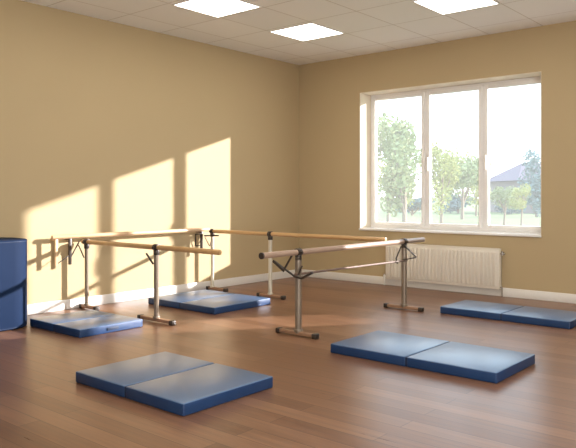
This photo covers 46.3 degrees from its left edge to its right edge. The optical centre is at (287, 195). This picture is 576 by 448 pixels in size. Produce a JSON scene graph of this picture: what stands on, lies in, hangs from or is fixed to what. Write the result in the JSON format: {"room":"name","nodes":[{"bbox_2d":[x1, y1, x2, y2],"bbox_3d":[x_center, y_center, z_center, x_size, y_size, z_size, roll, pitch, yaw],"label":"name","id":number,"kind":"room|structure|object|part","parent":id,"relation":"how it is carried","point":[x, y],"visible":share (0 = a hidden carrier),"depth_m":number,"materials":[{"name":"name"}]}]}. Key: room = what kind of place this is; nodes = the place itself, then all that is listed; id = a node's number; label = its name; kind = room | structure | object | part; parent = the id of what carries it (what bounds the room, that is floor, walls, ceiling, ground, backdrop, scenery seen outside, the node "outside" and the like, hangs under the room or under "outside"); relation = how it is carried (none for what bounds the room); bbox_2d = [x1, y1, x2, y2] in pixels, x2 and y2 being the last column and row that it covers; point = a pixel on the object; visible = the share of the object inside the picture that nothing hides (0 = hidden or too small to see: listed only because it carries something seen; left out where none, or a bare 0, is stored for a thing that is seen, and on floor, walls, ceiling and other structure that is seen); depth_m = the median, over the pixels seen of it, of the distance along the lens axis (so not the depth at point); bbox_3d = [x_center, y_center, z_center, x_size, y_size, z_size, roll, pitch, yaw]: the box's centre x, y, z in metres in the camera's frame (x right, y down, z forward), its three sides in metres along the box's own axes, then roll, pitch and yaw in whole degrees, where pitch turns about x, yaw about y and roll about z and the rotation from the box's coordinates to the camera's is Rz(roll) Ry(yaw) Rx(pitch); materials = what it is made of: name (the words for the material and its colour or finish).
{"room":"dance studio","nodes":[
{"label":"dance studio","id":0,"kind":"room"},
{"bbox_2d":[0,0,298,304],"bbox_3d":[-3.574,-0.465,8.302,0.250,3.930,12.300,0,0,40],"label":"wall","id":1,"kind":"structure","parent":0,"point":[106,126],"depth_m":9.73,"materials":[{"name":"paint"}]},
{"bbox_2d":[50,228,209,265],"bbox_3d":[-2.165,0.703,9.650,0.154,0.394,2.720,0,0,40],"label":"ballet barre","id":2,"kind":"object","parent":1,"relation":"attached to","point":[69,237],"depth_m":9.15,"materials":[{"name":"brown wood"}]},
{"bbox_3d":[-2.129,0.535,9.620,0.058,0.058,2.720,0,0,40],"label":"rail","id":3,"kind":"part","parent":2,"relation":"part of","materials":[{"name":"brown wood"}]},
{"bbox_2d":[27,270,294,314],"bbox_3d":[-3.535,1.435,8.137,0.022,0.130,11.599,0,0,40],"label":"baseboard","id":4,"kind":"structure","parent":1,"relation":"attached to","point":[37,308],"depth_m":9.81,"materials":[{"name":"white wood"}]},
{"bbox_2d":[0,276,575,447],"bbox_3d":[0.564,1.600,4.793,11.100,0.200,12.300,0,0,40],"label":"floor","id":5,"kind":"structure","parent":0,"point":[318,397],"depth_m":5.29,"materials":[{"name":"brown wood"}]},
{"bbox_2d":[0,237,26,331],"bbox_3d":[-3.676,0.998,7.339,0.725,0.996,1.603,0,0,40],"label":"block","id":6,"kind":"object","parent":5,"relation":"on","point":[13,251],"visible":1,"depth_m":7.51,"materials":[{"name":"blue leather"}]},
{"bbox_2d":[30,309,142,337],"bbox_3d":[-2.305,1.455,7.711,1.030,0.090,0.820,0,0,40],"label":"mat","id":7,"kind":"object","parent":5,"relation":"on","point":[86,323],"visible":1,"depth_m":7.54,"materials":[{"name":"blue plastic"}]},
{"bbox_3d":[-2.506,1.455,7.881,0.503,0.090,0.820,0,0,40],"label":"panel","id":8,"kind":"part","parent":7,"relation":"part of","materials":[{"name":"blue leather"}]},
{"bbox_3d":[-2.112,1.455,7.547,0.503,0.090,0.820,0,0,40],"label":"panel","id":9,"kind":"part","parent":7,"relation":"part of","materials":[{"name":"blue plastic"}]},
{"bbox_3d":[-1.917,1.454,7.381,0.012,0.032,0.150,0,0,40],"label":"handle","id":10,"kind":"part","parent":7,"relation":"part of","materials":[{"name":"blue"}]},
{"bbox_2d":[78,239,221,325],"bbox_3d":[-1.758,1.036,8.140,2.670,0.927,0.103,0,0,40],"label":"ballet barre","id":11,"kind":"object","parent":5,"relation":"on","point":[156,248],"visible":0.98,"depth_m":7.97,"materials":[{"name":"brown wood"}]},
{"bbox_3d":[-2.664,1.065,8.919,0.076,0.810,0.076,0,0,40],"label":"post","id":12,"kind":"part","parent":11,"relation":"part of","materials":[{"name":"silver metal"}]},
{"bbox_3d":[-1.733,0.615,8.130,2.620,0.060,0.060,0,0,40],"label":"rail","id":13,"kind":"part","parent":11,"relation":"part of","materials":[{"name":"brown wood"}]},
{"bbox_3d":[-1.558,1.065,7.981,0.086,0.810,0.086,0,0,40],"label":"post","id":14,"kind":"part","parent":11,"relation":"part of","materials":[{"name":"silver metal"}]},
{"bbox_2d":[76,352,272,415],"bbox_3d":[-0.911,1.455,5.335,1.310,0.090,0.920,0,0,40],"label":"mat","id":15,"kind":"object","parent":5,"relation":"on","point":[181,385],"visible":1,"depth_m":5.14,"materials":[{"name":"blue plastic"}]},
{"bbox_3d":[-1.163,1.455,5.549,0.648,0.090,0.920,0,0,40],"label":"panel","id":16,"kind":"part","parent":15,"relation":"part of","materials":[{"name":"blue plastic"}]},
{"bbox_3d":[-0.658,1.455,5.121,0.648,0.090,0.920,0,0,40],"label":"panel","id":17,"kind":"part","parent":15,"relation":"part of","materials":[{"name":"blue plastic"}]},
{"bbox_2d":[148,289,269,314],"bbox_3d":[-1.088,1.455,9.301,1.330,0.090,1.060,0,0,40],"label":"mat","id":18,"kind":"object","parent":5,"relation":"on","point":[203,301],"visible":1,"depth_m":9.05,"materials":[{"name":"blue leather"}]},
{"bbox_3d":[-1.344,1.455,9.518,0.658,0.090,1.060,0,0,40],"label":"panel","id":19,"kind":"part","parent":18,"relation":"part of","materials":[{"name":"blue leather"}]},
{"bbox_3d":[-0.832,1.455,9.083,0.658,0.090,1.060,0,0,40],"label":"panel","id":20,"kind":"part","parent":18,"relation":"part of","materials":[{"name":"blue leather"}]},
{"bbox_2d":[204,229,386,299],"bbox_3d":[-0.031,1.012,9.673,3.340,0.975,0.105,0,0,40],"label":"ballet barre","id":21,"kind":"object","parent":5,"relation":"on","point":[270,234],"visible":0.98,"depth_m":9.86,"materials":[{"name":"brown wood"}]},
{"bbox_3d":[-1.198,1.040,10.679,0.076,0.860,0.076,0,0,40],"label":"post","id":22,"kind":"part","parent":21,"relation":"part of","materials":[{"name":"silver metal"}]},
{"bbox_3d":[-0.260,1.040,9.883,0.080,0.860,0.080,0,0,40],"label":"post","id":23,"kind":"part","parent":21,"relation":"part of","materials":[{"name":"silver metal"}]},
{"bbox_3d":[0.007,0.565,9.657,3.260,0.060,0.060,0,0,40],"label":"rail","id":24,"kind":"part","parent":21,"relation":"part of","materials":[{"name":"brown wood"}]},
{"bbox_2d":[259,237,424,339],"bbox_3d":[0.788,1.032,8.011,0.580,0.936,3.300,0,0,40],"label":"ballet barre","id":25,"kind":"object","parent":5,"relation":"on","point":[298,252],"visible":1,"depth_m":7.43,"materials":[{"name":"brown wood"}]},
{"bbox_3d":[0.110,1.062,7.196,0.096,0.815,0.096,0,0,40],"label":"post","id":26,"kind":"part","parent":25,"relation":"part of","materials":[{"name":"silver metal"}]},
{"bbox_3d":[0.799,0.605,8.008,0.062,0.062,3.290,0,0,40],"label":"rail","id":27,"kind":"part","parent":25,"relation":"part of","materials":[{"name":"brown wood"}]},
{"bbox_3d":[0.821,0.845,8.003,0.025,0.046,2.310,0,0,40],"label":"cross rod","id":28,"kind":"part","parent":25,"relation":"part of","materials":[{"name":"brown"}]},
{"bbox_3d":[1.527,1.062,8.867,0.096,0.815,0.096,0,0,40],"label":"post","id":29,"kind":"part","parent":25,"relation":"part of","materials":[{"name":"silver metal"}]},
{"bbox_3d":[1.575,0.749,8.760,0.214,0.206,0.022,0,0,40],"label":"lever","id":30,"kind":"part","parent":25,"relation":"part of","materials":[{"name":"grey metal"}]},
{"bbox_2d":[331,330,534,383],"bbox_3d":[1.302,1.455,6.212,1.650,0.090,0.840,0,0,40],"label":"mat","id":31,"kind":"object","parent":5,"relation":"on","point":[481,363],"visible":1,"depth_m":5.98,"materials":[{"name":"blue leather"}]},
{"bbox_3d":[0.984,1.455,6.481,0.818,0.090,0.840,0,0,40],"label":"panel","id":32,"kind":"part","parent":31,"relation":"part of","materials":[{"name":"blue leather"}]},
{"bbox_3d":[1.619,1.455,5.943,0.818,0.090,0.840,0,0,40],"label":"panel","id":33,"kind":"part","parent":31,"relation":"part of","materials":[{"name":"blue leather"}]},
{"bbox_2d":[440,300,575,328],"bbox_3d":[2.780,1.455,8.335,1.600,0.090,0.730,0,0,40],"label":"mat","id":34,"kind":"object","parent":5,"relation":"on","point":[564,319],"visible":1,"depth_m":8.18,"materials":[{"name":"blue plastic"}]},
{"bbox_3d":[2.472,1.455,8.596,0.793,0.090,0.730,0,0,40],"label":"panel","id":35,"kind":"part","parent":34,"relation":"part of","materials":[{"name":"blue plastic"}]},
{"bbox_3d":[3.088,1.455,8.074,0.793,0.090,0.730,0,0,40],"label":"panel","id":36,"kind":"part","parent":34,"relation":"part of","materials":[{"name":"blue leather"}]},
{"bbox_2d":[21,0,575,64],"bbox_3d":[0.564,-2.530,4.793,11.100,0.200,12.300,0,0,40],"label":"ceiling","id":37,"kind":"structure","parent":0,"point":[368,26],"depth_m":9.41,"materials":[{"name":"tile"}]},
{"bbox_2d":[172,0,260,17],"bbox_3d":[-0.907,-2.424,8.610,0.800,0.012,0.800,0,0,40],"label":"recessed light","id":38,"kind":"object","parent":37,"relation":"in","point":[215,8],"visible":1,"depth_m":8.64,"materials":[{"name":"white plastic"}]},
{"bbox_2d":[269,22,344,40],"bbox_3d":[0.283,-2.424,10.013,0.800,0.012,0.800,0,0,40],"label":"recessed light","id":39,"kind":"object","parent":37,"relation":"in","point":[307,31],"visible":1,"depth_m":10.00,"materials":[{"name":"white plastic"}]},
{"bbox_2d":[412,0,499,14],"bbox_3d":[2.114,-2.424,8.461,0.800,0.012,0.800,0,0,40],"label":"recessed light","id":40,"kind":"object","parent":37,"relation":"in","point":[443,7],"visible":1,"depth_m":8.55,"materials":[{"name":"white plastic"}]},
{"bbox_2d":[299,20,575,293],"bbox_3d":[4.396,-0.465,9.312,10.600,3.930,0.450,0,0,40],"label":"wall","id":41,"kind":"structure","parent":0,"point":[330,90],"depth_m":10.73,"materials":[{"name":"paint"}]},
{"bbox_2d":[302,269,575,303],"bbox_3d":[4.243,1.435,9.132,10.554,0.130,0.022,0,0,40],"label":"baseboard","id":42,"kind":"structure","parent":41,"relation":"attached to","point":[507,292],"depth_m":10.47,"materials":[{"name":"white wood"}]},
{"bbox_2d":[383,243,504,296],"bbox_3d":[2.404,1.142,10.620,2.100,0.716,0.132,0,0,40],"label":"radiator","id":43,"kind":"object","parent":41,"relation":"attached to","point":[479,267],"visible":0.91,"depth_m":10.47,"materials":[{"name":"beige metal"}]},
{"bbox_2d":[407,243,500,249],"bbox_3d":[2.399,0.792,10.622,1.960,0.016,0.085,0,0,40],"label":"grille","id":44,"kind":"object","parent":43,"relation":"attached to","point":[423,246],"depth_m":10.52,"materials":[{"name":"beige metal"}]},
{"bbox_2d":[359,76,540,236],"bbox_3d":[2.565,-0.586,10.826,3.138,2.372,0.448,0,0,40],"label":"window","id":45,"kind":"structure","parent":41,"relation":"in","point":[426,225],"depth_m":10.96,"materials":[{"name":"white plastic"}]},
{"bbox_3d":[1.905,-0.604,11.591,1.021,2.241,0.075,0,0,40],"label":"sash","id":46,"kind":"part","parent":45,"relation":"part of","materials":[{"name":"white"}]},
{"bbox_3d":[2.307,-0.530,11.158,0.040,0.260,0.065,0,0,40],"label":"handle","id":47,"kind":"part","parent":45,"relation":"part of","materials":[{"name":"white plastic"}]},
{"bbox_3d":[2.544,0.583,10.801,3.138,0.035,0.383,0,0,40],"label":"sill","id":48,"kind":"part","parent":45,"relation":"part of","materials":[{"name":"white"}]},
{"bbox_3d":[2.697,-0.604,10.919,0.964,2.241,0.075,0,0,40],"label":"sash","id":49,"kind":"part","parent":45,"relation":"part of","materials":[{"name":"white"}]},
{"bbox_3d":[3.077,-0.530,10.505,0.040,0.260,0.065,0,0,40],"label":"handle","id":50,"kind":"part","parent":45,"relation":"part of","materials":[{"name":"white plastic"}]},
{"bbox_3d":[3.459,-0.604,10.274,0.941,2.241,0.075,0,0,40],"label":"sash","id":51,"kind":"part","parent":45,"relation":"part of","materials":[{"name":"white"}]},
{"bbox_2d":[360,71,540,227],"bbox_3d":[2.547,-0.605,10.805,3.130,2.350,0.334,0,0,40],"label":"trim","id":52,"kind":"structure","parent":41,"relation":"attached to","point":[365,97],"depth_m":11.74,"materials":[{"name":"beige paint"}]},
{"label":"outside","id":53,"kind":"structure","parent":0,"visible":0},
{"bbox_2d":[377,198,540,225],"bbox_3d":[129.881,1.850,165.490,400.000,0.001,400.000,0,0,40],"label":"ground","id":54,"kind":"structure","parent":53,"point":[496,218],"depth_m":56.67,"materials":[{"name":"green plant"}]},
{"bbox_2d":[377,156,414,221],"bbox_3d":[6.792,-0.536,46.041,3.231,4.780,3.278,0,0,40],"label":"tree","id":55,"kind":"object","parent":54,"relation":"on","point":[379,180],"visible":0.18,"depth_m":45.84,"materials":[{"name":"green plant"}]},
{"bbox_2d":[377,111,420,222],"bbox_3d":[5.614,-1.242,33.957,3.281,6.192,3.568,0,0,40],"label":"tree","id":56,"kind":"object","parent":54,"relation":"on","point":[392,140],"visible":0.96,"depth_m":33.69,"materials":[{"name":"green plant"}]},
{"bbox_2d":[391,197,434,215],"bbox_3d":[11.344,0.954,62.052,4.214,1.823,3.124,0,0,25],"label":"shrub","id":57,"kind":"object","parent":54,"relation":"on","point":[417,204],"visible":0.48,"depth_m":61.56,"materials":[{"name":"blue plant"}]},
{"bbox_2d":[432,136,463,223],"bbox_3d":[9.053,-0.839,39.938,2.189,5.385,2.764,0,0,40],"label":"tree","id":58,"kind":"object","parent":54,"relation":"on","point":[445,169],"visible":0.84,"depth_m":39.55,"materials":[{"name":"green plant"}]},
{"bbox_2d":[438,194,474,212],"bbox_3d":[17.626,0.849,69.805,3.617,2.152,3.339,0,0,40],"label":"shrub","id":59,"kind":"object","parent":54,"relation":"on","point":[455,204],"visible":0.6,"depth_m":69.50,"materials":[{"name":"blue plant"}]},
{"bbox_2d":[433,149,490,219],"bbox_3d":[13.191,-0.889,51.921,4.003,5.487,3.706,0,0,40],"label":"tree","id":60,"kind":"object","parent":54,"relation":"on","point":[470,170],"visible":0.45,"depth_m":51.24,"materials":[{"name":"green plant"}]},
{"bbox_2d":[458,150,491,215],"bbox_3d":[16.646,-1.091,60.085,2.984,5.889,2.610,0,0,-30],"label":"tree","id":61,"kind":"object","parent":54,"relation":"on","point":[474,188],"visible":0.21,"depth_m":59.68,"materials":[{"name":"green plant"}]},
{"bbox_2d":[490,186,517,224],"bbox_3d":[12.821,0.627,40.047,2.016,2.455,1.498,0,0,40],"label":"tree","id":62,"kind":"object","parent":54,"relation":"on","point":[499,195],"visible":0.76,"depth_m":39.95,"materials":[{"name":"green plant"}]},
{"bbox_2d":[490,196,525,214],"bbox_3d":[21.489,0.671,65.986,3.417,2.382,3.682,0,0,40],"label":"shrub","id":63,"kind":"object","parent":54,"relation":"on","point":[508,211],"visible":0.16,"depth_m":65.42,"materials":[{"name":"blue plant"}]},
{"bbox_2d":[490,163,540,212],"bbox_3d":[29.875,-0.850,74.000,14.200,5.400,9.200,0,0,-7],"label":"house","id":64,"kind":"structure","parent":54,"relation":"on","point":[509,177],"depth_m":72.67,"materials":[{"name":"grey"}]},
{"bbox_2d":[506,183,530,225],"bbox_3d":[13.141,0.582,38.016,1.392,2.543,1.400,0,0,40],"label":"tree","id":65,"kind":"object","parent":54,"relation":"on","point":[518,202],"visible":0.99,"depth_m":37.87,"materials":[{"name":"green plant"}]},
{"bbox_2d":[517,149,540,208],"bbox_3d":[17.297,-0.679,46.191,3.015,5.067,2.906,0,0,-18],"label":"tree","id":66,"kind":"object","parent":54,"relation":"on","point":[535,185],"visible":0.56,"depth_m":45.97,"materials":[{"name":"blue plant"}]},
{"bbox_2d":[525,197,540,216],"bbox_3d":[21.538,0.641,57.878,2.805,2.567,2.965,0,0,40],"label":"shrub","id":67,"kind":"object","parent":54,"relation":"on","point":[536,211],"visible":0.13,"depth_m":57.58,"materials":[{"name":"plant"}]}
]}

